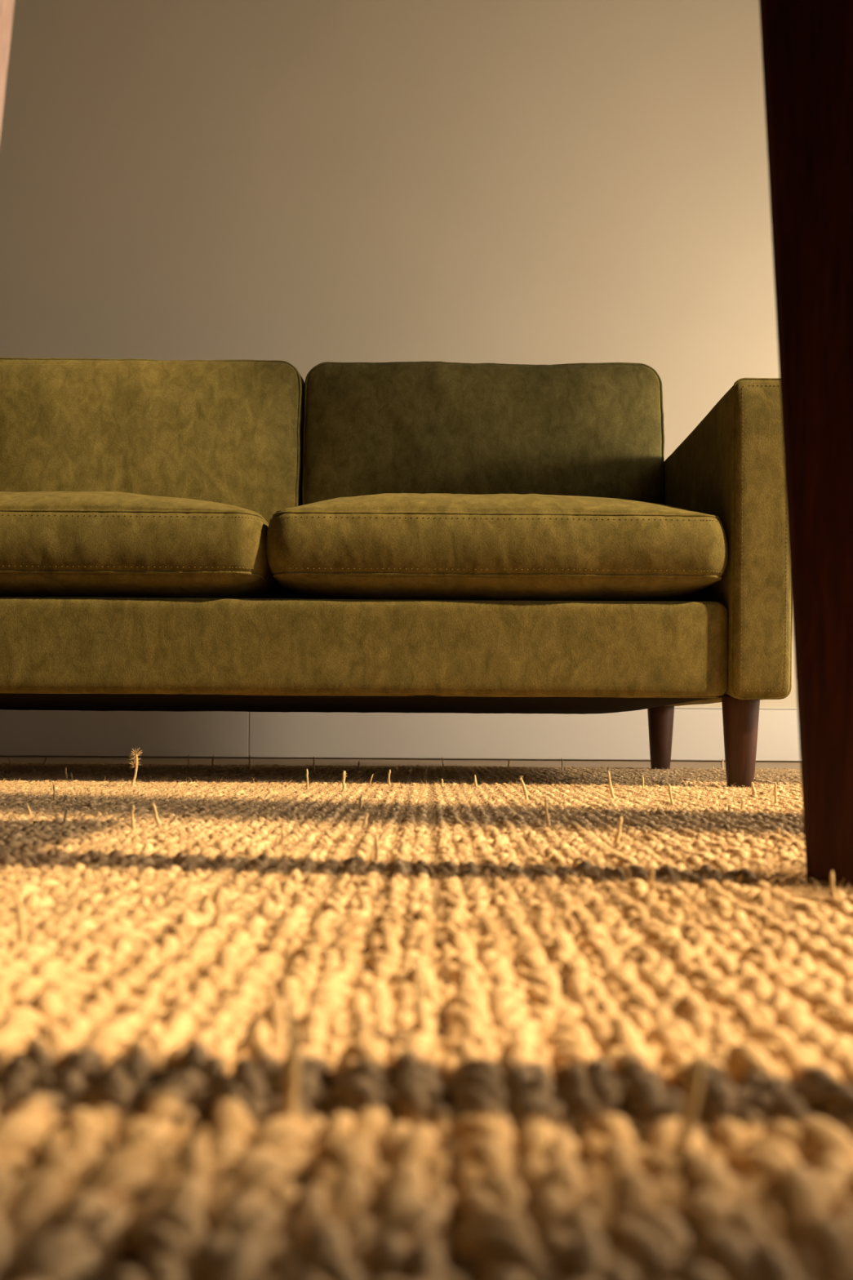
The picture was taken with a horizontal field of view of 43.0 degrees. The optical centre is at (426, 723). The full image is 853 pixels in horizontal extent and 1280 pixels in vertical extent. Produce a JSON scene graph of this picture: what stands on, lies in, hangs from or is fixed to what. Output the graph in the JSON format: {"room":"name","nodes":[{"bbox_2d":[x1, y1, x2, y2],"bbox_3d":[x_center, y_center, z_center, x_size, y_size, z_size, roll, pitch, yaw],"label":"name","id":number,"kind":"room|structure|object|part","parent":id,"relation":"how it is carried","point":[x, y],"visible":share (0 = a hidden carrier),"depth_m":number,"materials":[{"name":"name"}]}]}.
{"room":"living room","nodes":[
{"label":"living room","id":0,"kind":"room"},
{"bbox_2d":[0,0,800,762],"bbox_3d":[-0.340,-1.406,3.120,4.800,3.110,0.120,0,0,0],"label":"wall","id":1,"kind":"structure","parent":0,"point":[304,184],"depth_m":3.06,"materials":[{"name":"beige paint"}]},
{"bbox_2d":[0,706,800,760],"bbox_3d":[-0.350,0.020,3.052,4.500,0.150,0.016,0,0,0],"label":"baseboard","id":2,"kind":"structure","parent":1,"relation":"attached to","point":[697,734],"depth_m":3.04,"materials":[{"name":"white paint"}]},
{"bbox_2d":[0,756,800,769],"bbox_3d":[-0.351,0.124,0.430,4.500,0.050,5.260,0,0,0],"label":"floor","id":3,"kind":"structure","parent":0,"point":[387,762],"depth_m":2.82,"materials":[{"name":"brown wood"}]},
{"bbox_2d":[0,747,852,1279],"bbox_3d":[-0.130,0.070,1.036,2.658,0.071,2.591,0,0,0],"label":"rug","id":4,"kind":"object","parent":3,"relation":"on","point":[257,1022],"visible":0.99,"depth_m":0.33,"materials":[{"name":"carpet"}]},
{"bbox_2d":[0,357,792,788],"bbox_3d":[-0.237,-0.301,1.980,1.549,0.790,0.832,0,0,0],"label":"sofa","id":5,"kind":"object","parent":4,"relation":"on","point":[176,535],"visible":0.98,"depth_m":1.59,"materials":[{"name":"green fabric"}]},
{"bbox_2d":[0,491,293,598],"bbox_3d":[-0.581,-0.278,1.903,0.693,0.187,0.677,0,0,0],"label":"seat cushion","id":6,"kind":"object","parent":5,"relation":"on","point":[54,544],"depth_m":1.58,"materials":[{"name":"green fabric"}]},
{"bbox_2d":[0,359,304,524],"bbox_3d":[-0.578,-0.497,2.086,0.689,0.403,0.162,0,-8,0],"label":"cushion","id":7,"kind":"object","parent":5,"relation":"on","point":[228,432],"depth_m":2.02,"materials":[{"name":"green fabric"}]},
{"bbox_2d":[304,363,662,504],"bbox_3d":[0.109,-0.492,2.092,0.693,0.400,0.161,0,-8,0],"label":"cushion","id":8,"kind":"object","parent":5,"relation":"on","point":[578,429],"depth_m":2.03,"materials":[{"name":"green fabric"}]},
{"bbox_2d":[266,493,728,601],"bbox_3d":[0.105,-0.274,1.903,0.689,0.189,0.676,0,0,0],"label":"seat cushion","id":9,"kind":"object","parent":5,"relation":"on","point":[385,547],"depth_m":1.58,"materials":[{"name":"green fabric"}]},
{"bbox_3d":[0.488,0.029,2.255,0.056,0.140,0.056,0,0,0],"label":"leg","id":10,"kind":"part","parent":5,"relation":"part of","materials":[{"name":"brown wood"}]},
{"bbox_3d":[0.491,-0.271,1.985,0.089,0.470,0.822,0,0,0],"label":"armrest","id":11,"kind":"part","parent":5,"relation":"part of","materials":[{"name":"green fabric"}]},
{"bbox_3d":[0.471,0.029,1.625,0.056,0.140,0.056,0,0,0],"label":"leg","id":12,"kind":"part","parent":5,"relation":"part of","materials":[{"name":"brown wood"}]},
{"bbox_2d":[0,0,852,893],"bbox_3d":[-0.007,-0.267,0.453,0.922,0.724,0.785,0,0,0],"label":"table","id":13,"kind":"object","parent":4,"relation":"on","point":[807,45],"visible":0.95,"depth_m":0.62,"materials":[{"name":"brown wood"}]},
{"bbox_3d":[-0.303,-0.255,0.660,0.109,0.696,0.060,0,0,0],"label":"leg","id":14,"kind":"part","parent":13,"relation":"part of","materials":[{"name":"brown wood"}]},
{"bbox_3d":[0.233,-0.251,0.644,0.085,0.697,0.064,0,0,22],"label":"leg","id":15,"kind":"part","parent":13,"relation":"part of","materials":[{"name":"brown wood"}]}
]}

